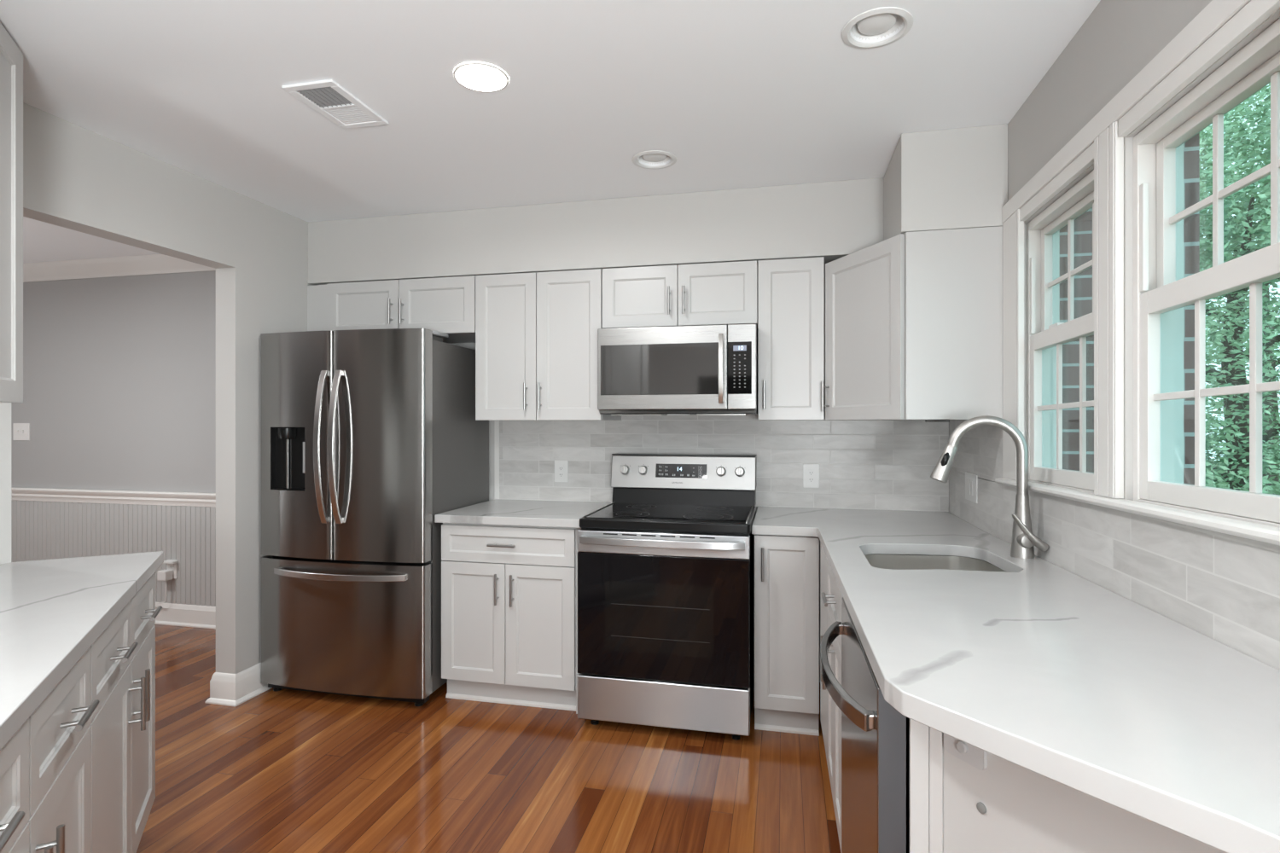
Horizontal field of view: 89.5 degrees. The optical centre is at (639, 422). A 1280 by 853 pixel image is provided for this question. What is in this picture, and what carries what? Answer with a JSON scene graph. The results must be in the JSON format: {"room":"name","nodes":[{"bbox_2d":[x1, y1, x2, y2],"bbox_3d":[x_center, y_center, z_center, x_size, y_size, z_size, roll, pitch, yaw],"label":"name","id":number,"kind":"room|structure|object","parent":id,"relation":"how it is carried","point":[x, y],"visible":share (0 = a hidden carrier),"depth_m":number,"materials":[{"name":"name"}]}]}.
{"room":"kitchen","nodes":[
{"label":"kitchen","id":0,"kind":"room"},
{"bbox_2d":[11,270,215,606],"bbox_3d":[-3.559,0.121,4.511,3.494,2.478,0.138,0,0,13],"label":"wall","id":1,"kind":"structure","parent":0,"point":[119,372],"depth_m":4.45,"materials":[{"name":"grey paint"}]},
{"bbox_2d":[12,423,29,440],"bbox_3d":[-4.451,0.067,4.639,0.150,0.124,0.016,0,0,13],"label":"light switch","id":2,"kind":"object","parent":1,"relation":"attached to","point":[20,431],"visible":1,"depth_m":4.64,"materials":[{"name":"white plastic"}]},
{"bbox_2d":[11,487,215,507],"bbox_3d":[-3.515,0.514,4.418,3.360,0.092,0.040,0,0,13],"label":"trim","id":3,"kind":"structure","parent":1,"relation":"attached to","point":[165,498],"depth_m":4.43,"materials":[{"name":"white wood"}]},
{"bbox_2d":[23,254,215,282],"bbox_3d":[-3.520,-1.063,4.394,3.360,0.107,0.090,0,0,13],"label":"trim","id":4,"kind":"structure","parent":1,"relation":"attached to","point":[151,264],"depth_m":4.41,"materials":[{"name":"white wood"}]},
{"bbox_2d":[155,570,172,604],"bbox_3d":[-3.280,1.102,4.341,0.278,0.224,0.055,0,0,13],"label":"plug adapter","id":5,"kind":"object","parent":1,"relation":"attached to","point":[163,575],"visible":0.85,"depth_m":4.30,"materials":[{"name":"white plastic"}]},
{"bbox_2d":[167,559,177,578],"bbox_3d":[-3.152,0.989,4.346,0.080,0.124,0.008,0,0,13],"label":"wall outlet","id":6,"kind":"object","parent":1,"relation":"attached to","point":[170,567],"visible":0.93,"depth_m":4.34,"materials":[{"name":"white plastic"}]},
{"bbox_2d":[162,560,176,564],"bbox_3d":[-3.151,0.935,4.322,0.088,0.016,0.035,0,0,13],"label":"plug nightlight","id":7,"kind":"object","parent":6,"relation":"attached to","point":[165,561],"visible":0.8,"depth_m":4.31,"materials":[{"name":"white plastic"}]},
{"bbox_2d":[168,564,174,574],"bbox_3d":[-3.152,0.989,4.346,0.034,0.068,0.008,0,0,13],"label":"receptacle","id":8,"kind":"object","parent":6,"relation":"attached to","point":[171,566],"depth_m":4.34,"materials":[{"name":"white plastic"}]},
{"bbox_2d":[155,603,215,629],"bbox_3d":[-3.523,1.288,4.425,3.340,0.145,0.030,0,0,13],"label":"baseboard","id":9,"kind":"structure","parent":1,"relation":"attached to","point":[176,614],"depth_m":4.31,"materials":[{"name":"white wood"}]},
{"bbox_2d":[0,102,314,674],"bbox_3d":[-1.971,0.121,2.917,0.295,2.478,2.400,0,0,13],"label":"wall","id":10,"kind":"structure","parent":0,"point":[76,177],"depth_m":3.12,"materials":[{"name":"grey paint"}]},
{"bbox_2d":[0,22,23,402],"bbox_3d":[-1.597,-0.587,1.176,0.366,1.056,1.579,0,0,-29],"label":"upper cabinet","id":11,"kind":"object","parent":10,"relation":"attached to","point":[11,57],"visible":1,"depth_m":1.87,"materials":[{"name":"grey paint"}]},
{"bbox_2d":[204,663,271,706],"bbox_3d":[-1.923,1.290,3.550,0.175,0.142,0.905,0,0,13],"label":"baseboard","id":12,"kind":"structure","parent":10,"relation":"attached to","point":[225,689],"depth_m":3.13,"materials":[{"name":"white wood"}]},
{"bbox_2d":[136,624,841,852],"bbox_3d":[-2.571,1.411,0.556,7.140,0.100,7.470,0,0,13],"label":"floor","id":13,"kind":"structure","parent":0,"point":[283,770],"depth_m":2.47,"materials":[{"name":"brown wood"}]},
{"bbox_2d":[0,718,53,852],"bbox_3d":[-1.173,0.924,0.760,0.638,0.873,0.461,0,0,-29],"label":"base cabinet","id":14,"kind":"object","parent":13,"relation":"on","point":[14,755],"visible":0.91,"depth_m":1.05,"materials":[{"name":"grey paint"}]},
{"bbox_2d":[28,646,99,852],"bbox_3d":[-1.380,0.924,1.137,0.638,0.873,0.394,0,0,-29],"label":"base cabinet","id":15,"kind":"object","parent":13,"relation":"on","point":[60,730],"visible":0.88,"depth_m":1.27,"materials":[{"name":"grey paint"}]},
{"bbox_2d":[89,572,162,852],"bbox_3d":[-1.565,0.924,1.728,0.393,0.873,0.813,0,0,-29],"label":"base cabinet","id":16,"kind":"object","parent":13,"relation":"on","point":[123,724],"visible":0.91,"depth_m":1.76,"materials":[{"name":"grey paint"}]},
{"bbox_2d":[0,551,163,750],"bbox_3d":[-1.507,0.466,1.304,0.648,0.040,1.818,0,0,-29],"label":"countertop","id":17,"kind":"structure","parent":16,"relation":"on","point":[52,612],"depth_m":1.51,"materials":[{"name":"stone"}]},
{"bbox_2d":[260,328,488,706],"bbox_3d":[-1.401,0.457,3.435,0.917,1.808,0.802,0,0,13],"label":"refrigerator","id":18,"kind":"object","parent":13,"relation":"on","point":[368,436],"visible":0.99,"depth_m":3.11,"materials":[{"name":"grey metal"}]},
{"bbox_2d":[441,523,581,714],"bbox_3d":[-0.552,0.924,3.353,0.724,0.873,0.672,0,0,13],"label":"base cabinet","id":19,"kind":"object","parent":13,"relation":"on","point":[509,593],"visible":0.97,"depth_m":3.07,"materials":[{"name":"grey paint"}]},
{"bbox_2d":[434,499,611,528],"bbox_3d":[-0.558,0.466,3.365,0.753,0.040,0.652,0,0,13],"label":"countertop","id":20,"kind":"structure","parent":19,"relation":"on","point":[502,512],"depth_m":3.18,"materials":[{"name":"stone"}]},
{"bbox_2d":[577,453,756,739],"bbox_3d":[0.163,0.765,3.116,0.761,1.192,0.797,0,0,13],"label":"electric range","id":21,"kind":"object","parent":13,"relation":"on","point":[666,568],"visible":1,"depth_m":2.80,"materials":[{"name":"silver metal"}]},
{"bbox_2d":[577,528,754,719],"bbox_3d":[0.160,0.893,3.097,0.754,0.855,0.757,0,0,13],"label":"oven","id":22,"kind":"object","parent":21,"relation":"in","point":[666,616],"depth_m":2.78,"materials":[{"name":"black glass"}]},
{"bbox_2d":[579,502,756,534],"bbox_3d":[0.159,0.448,3.096,0.760,0.048,0.598,0,0,13],"label":"cooktop","id":23,"kind":"object","parent":21,"relation":"in","point":[666,518],"depth_m":2.88,"materials":[{"name":"black glass"}]},
{"bbox_2d":[754,535,819,736],"bbox_3d":[0.696,0.924,3.075,0.275,0.873,0.672,0,0,13],"label":"base cabinet","id":24,"kind":"object","parent":13,"relation":"on","point":[787,567],"visible":0.94,"depth_m":2.79,"materials":[{"name":"grey paint"}]},
{"bbox_2d":[820,542,842,852],"bbox_3d":[0.892,0.921,2.225,0.538,0.879,0.894,0,0,12],"label":"base cabinet","id":25,"kind":"object","parent":13,"relation":"on","point":[830,595],"visible":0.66,"depth_m":2.14,"materials":[{"name":"grey paint"}]},
{"bbox_2d":[751,506,1279,852],"bbox_3d":[0.740,0.439,1.772,0.942,0.094,3.199,0,0,13],"label":"countertop","id":26,"kind":"structure","parent":25,"relation":"on","point":[1042,668],"depth_m":1.07,"materials":[{"name":"stone"}]},
{"bbox_2d":[864,554,1006,572],"bbox_3d":[0.956,0.573,2.103,0.470,0.208,0.514,0,0,13],"label":"sink","id":27,"kind":"object","parent":26,"relation":"in","point":[883,561],"visible":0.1,"depth_m":2.32,"materials":[{"name":"silver metal"}]},
{"bbox_2d":[930,415,1048,558],"bbox_3d":[1.128,0.205,2.099,0.335,0.456,0.099,0,0,18],"label":"kitchen faucet","id":28,"kind":"object","parent":26,"relation":"on","point":[1023,540],"visible":1,"depth_m":2.07,"materials":[{"name":"grey metal"}]},
{"bbox_2d":[820,597,909,852],"bbox_3d":[0.739,0.916,1.449,0.642,0.888,0.648,0,0,12],"label":"dishwasher","id":29,"kind":"object","parent":13,"relation":"on","point":[875,736],"visible":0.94,"depth_m":1.28,"materials":[{"name":"silver metal"}]},
{"bbox_2d":[906,716,909,852],"bbox_3d":[0.806,0.886,1.439,0.505,0.828,0.627,0,0,12],"label":"tub","id":30,"kind":"object","parent":29,"relation":"in","point":[907,718],"depth_m":1.21,"materials":[{"name":"black plastic"}]},
{"bbox_2d":[909,718,1226,852],"bbox_3d":[0.712,0.900,0.775,0.054,0.921,0.906,0,0,-27],"label":"peninsula panel","id":31,"kind":"object","parent":13,"relation":"on","point":[1028,811],"visible":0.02,"depth_m":1.03,"materials":[{"name":"grey paint"}]},
{"bbox_2d":[943,733,987,770],"bbox_3d":[0.550,0.548,1.098,0.013,0.056,0.080,0,0,-24],"label":"outlet plate","id":32,"kind":"object","parent":31,"relation":"attached to","point":[977,758],"visible":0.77,"depth_m":1.09,"materials":[{"name":"grey plastic"}]},
{"bbox_2d":[976,802,986,814],"bbox_3d":[0.567,0.641,1.072,0.004,0.017,0.017,0,0,-24],"label":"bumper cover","id":33,"kind":"object","parent":31,"relation":"attached to","point":[981,808],"visible":1,"depth_m":1.07,"materials":[{"name":"grey plastic"}]},
{"bbox_2d":[0,0,1100,263],"bbox_3d":[-2.571,-1.198,0.556,7.140,0.160,7.470,0,0,13],"label":"ceiling","id":34,"kind":"structure","parent":0,"point":[743,94],"depth_m":2.16,"materials":[{"name":"white paint"}]},
{"bbox_2d":[281,79,389,129],"bbox_3d":[-1.060,-1.112,2.268,0.192,0.009,0.311,0,0,13],"label":"ceiling vent","id":35,"kind":"object","parent":34,"relation":"in","point":[327,97],"visible":1,"depth_m":2.25,"materials":[{"name":"white metal"}]},
{"bbox_2d":[453,62,508,92],"bbox_3d":[-0.513,-1.114,2.085,0.174,0.006,0.174,0,0,13],"label":"recessed light","id":36,"kind":"object","parent":34,"relation":"in","point":[482,77],"visible":1,"depth_m":2.08,"materials":[{"name":"white plastic"}]},
{"bbox_2d":[632,150,676,168],"bbox_3d":[0.061,-1.151,2.741,0.192,0.083,0.192,0,0,13],"label":"recessed light","id":37,"kind":"object","parent":34,"relation":"in","point":[654,157],"visible":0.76,"depth_m":2.75,"materials":[{"name":"white"}]},
{"bbox_2d":[841,6,913,48],"bbox_3d":[0.671,-1.151,1.828,0.192,0.083,0.192,0,0,13],"label":"recessed light","id":38,"kind":"object","parent":34,"relation":"in","point":[875,23],"visible":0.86,"depth_m":1.83,"materials":[{"name":"white"}]},
{"bbox_2d":[308,123,1007,285],"bbox_3d":[-0.196,-0.927,3.194,3.408,0.379,0.847,0,0,13],"label":"soffit","id":39,"kind":"structure","parent":0,"point":[950,178],"depth_m":3.13,"materials":[{"name":"grey paint"}]},
{"bbox_2d":[451,343,950,682],"bbox_3d":[-0.034,0.121,3.650,3.530,2.478,0.129,0,0,13],"label":"wall","id":40,"kind":"structure","parent":0,"point":[877,465],"depth_m":3.43,"materials":[{"name":"tile"}]},
{"bbox_2d":[307,275,475,343],"bbox_3d":[-1.318,-0.616,3.641,1.024,0.294,0.444,0,0,13],"label":"upper cabinet","id":41,"kind":"object","parent":40,"relation":"attached to","point":[446,305],"visible":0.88,"depth_m":3.45,"materials":[{"name":"grey paint"}]},
{"bbox_2d":[494,420,499,499],"bbox_3d":[-0.834,0.223,3.765,0.028,0.468,0.010,0,0,13],"label":"trim","id":42,"kind":"structure","parent":40,"relation":"attached to","point":[496,422],"depth_m":3.76,"materials":[{"name":"white wood"}]},
{"bbox_2d":[475,268,621,420],"bbox_3d":[-0.484,-0.387,3.456,0.680,0.750,0.444,0,0,13],"label":"upper cabinet","id":43,"kind":"object","parent":40,"relation":"attached to","point":[536,334],"visible":1,"depth_m":3.28,"materials":[{"name":"grey paint"}]},
{"bbox_2d":[554,460,568,482],"bbox_3d":[-0.448,0.278,3.671,0.080,0.124,0.008,0,0,13],"label":"wall outlet","id":44,"kind":"object","parent":40,"relation":"attached to","point":[561,467],"visible":1,"depth_m":3.67,"materials":[{"name":"white plastic"}]},
{"bbox_2d":[558,465,564,477],"bbox_3d":[-0.448,0.278,3.671,0.034,0.068,0.008,0,0,13],"label":"receptacle","id":45,"kind":"object","parent":44,"relation":"attached to","point":[561,468],"depth_m":3.67,"materials":[{"name":"white plastic"}]},
{"bbox_2d":[602,261,757,328],"bbox_3d":[0.222,-0.616,3.299,0.760,0.294,0.444,0,0,13],"label":"upper cabinet","id":46,"kind":"object","parent":40,"relation":"attached to","point":[711,293],"visible":0.97,"depth_m":3.11,"materials":[{"name":"grey paint"}]},
{"bbox_2d":[597,323,757,415],"bbox_3d":[0.210,-0.248,3.236,0.751,0.427,0.552,0,0,13],"label":"microwave","id":47,"kind":"object","parent":46,"relation":"attached to","point":[696,369],"visible":1,"depth_m":3.01,"materials":[{"name":"silver metal"}]},
{"bbox_2d":[757,256,824,420],"bbox_3d":[0.741,-0.387,3.183,0.300,0.750,0.444,0,0,13],"label":"upper cabinet","id":48,"kind":"object","parent":40,"relation":"attached to","point":[791,291],"visible":1,"depth_m":3.01,"materials":[{"name":"grey paint"}]},
{"bbox_2d":[802,464,819,488],"bbox_3d":[0.894,0.280,3.373,0.080,0.124,0.008,0,0,13],"label":"wall outlet","id":49,"kind":"object","parent":40,"relation":"attached to","point":[811,472],"visible":1,"depth_m":3.37,"materials":[{"name":"white plastic"}]},
{"bbox_2d":[808,469,814,482],"bbox_3d":[0.894,0.280,3.373,0.034,0.068,0.008,0,0,13],"label":"receptacle","id":50,"kind":"object","parent":49,"relation":"attached to","point":[811,472],"depth_m":3.37,"materials":[{"name":"white plastic"}]},
{"bbox_2d":[948,0,1279,670],"bbox_3d":[0.836,0.121,-0.201,0.100,2.478,7.470,0,0,13],"label":"wall","id":51,"kind":"structure","parent":0,"point":[1224,588],"depth_m":1.58,"materials":[{"name":"paint"}]},
{"bbox_2d":[820,226,1002,420],"bbox_3d":[1.143,-0.374,2.893,0.641,0.724,0.835,0,0,13],"label":"upper cabinet","id":52,"kind":"object","parent":51,"relation":"attached to","point":[913,321],"visible":1,"depth_m":2.48,"materials":[{"name":"grey paint"}]},
{"bbox_2d":[925,419,949,422],"bbox_3d":[1.198,-0.007,2.602,0.084,0.009,0.040,0,0,13],"label":"light","id":53,"kind":"object","parent":52,"relation":"attached to","point":[926,421],"visible":1,"depth_m":2.58,"materials":[{"name":"grey"}]},
{"bbox_2d":[965,471,977,503],"bbox_3d":[1.456,0.284,2.840,0.008,0.124,0.176,0,0,13],"label":"light switch","id":54,"kind":"object","parent":51,"relation":"attached to","point":[971,480],"visible":1,"depth_m":2.81,"materials":[{"name":"white plastic"}]},
{"bbox_2d":[1026,169,1093,493],"bbox_3d":[1.342,-0.236,1.966,0.097,0.926,0.610,0,0,13],"label":"window","id":55,"kind":"structure","parent":51,"relation":"in","point":[1046,335],"depth_m":2.19,"materials":[{"name":"white wood"}]},
{"bbox_2d":[1037,336,1093,472],"bbox_3d":[1.315,-0.051,1.972,0.012,0.400,0.493,0,0,13],"label":"grille","id":56,"kind":"object","parent":55,"relation":"attached to","point":[1058,341],"depth_m":2.04,"materials":[{"name":"white"}]},
{"bbox_2d":[1047,202,1093,321],"bbox_3d":[1.347,-0.470,1.964,0.012,0.346,0.498,0,0,13],"label":"grille","id":57,"kind":"object","parent":55,"relation":"attached to","point":[1067,219],"depth_m":2.04,"materials":[{"name":"white wood"}]},
{"bbox_2d":[1001,0,1250,498],"bbox_3d":[1.192,-0.300,1.633,0.022,1.011,1.596,0,0,13],"label":"trim","id":58,"kind":"structure","parent":51,"relation":"attached to","point":[1102,130],"depth_m":1.64,"materials":[{"name":"white wood"}]},
{"bbox_2d":[994,477,1279,546],"bbox_3d":[1.169,0.200,1.585,0.046,0.059,1.701,0,0,13],"label":"window sill","id":59,"kind":"structure","parent":51,"relation":"attached to","point":[1269,534],"depth_m":1.34,"materials":[{"name":"white"}]},
{"bbox_2d":[1019,0,1279,221],"bbox_3d":[1.202,-0.723,1.633,0.030,0.043,1.320,0,0,13],"label":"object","id":60,"kind":"structure","parent":51,"relation":"attached to","point":[1255,12],"depth_m":1.36,"materials":[{"name":"white wood"}]},
{"bbox_2d":[1133,17,1279,528],"bbox_3d":[1.188,-0.243,1.272,0.097,0.911,0.610,0,0,13],"label":"window","id":61,"kind":"structure","parent":51,"relation":"in","point":[1161,292],"depth_m":1.41,"materials":[{"name":"white wood"}]},
{"bbox_2d":[1153,282,1279,493],"bbox_3d":[1.161,-0.062,1.278,0.012,0.394,0.493,0,0,13],"label":"grille","id":62,"kind":"object","parent":61,"relation":"attached to","point":[1255,387],"depth_m":1.35,"materials":[{"name":"white"}]},
{"bbox_2d":[1169,71,1279,267],"bbox_3d":[1.193,-0.474,1.271,0.012,0.340,0.498,0,0,13],"label":"grille","id":63,"kind":"object","parent":61,"relation":"attached to","point":[1214,115],"depth_m":1.34,"materials":[{"name":"white wood"}]},
{"bbox_2d":[1059,132,1199,485],"bbox_3d":[1.014,0.081,-0.584,0.366,3.840,6.300,0,0,13],"label":"wall","id":64,"kind":"structure","parent":0,"point":[1082,224],"depth_m":2.22,"materials":[{"name":"red brick"}]},
{"label":"outside","id":65,"kind":"structure","parent":0,"visible":0},
{"bbox_2d":[1206,460,1279,485],"bbox_3d":[22.177,2.061,5.313,39.010,0.100,60.000,0,0,13],"label":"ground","id":66,"kind":"structure","parent":65,"point":[1213,461],"depth_m":28.58,"materials":[{"name":"green plant"}]},
{"bbox_2d":[1199,82,1279,495],"bbox_3d":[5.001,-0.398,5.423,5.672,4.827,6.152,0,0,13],"label":"leafy tree","id":67,"kind":"object","parent":66,"relation":"on","point":[1235,433],"visible":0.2,"depth_m":4.97,"materials":[{"name":"green plant"}]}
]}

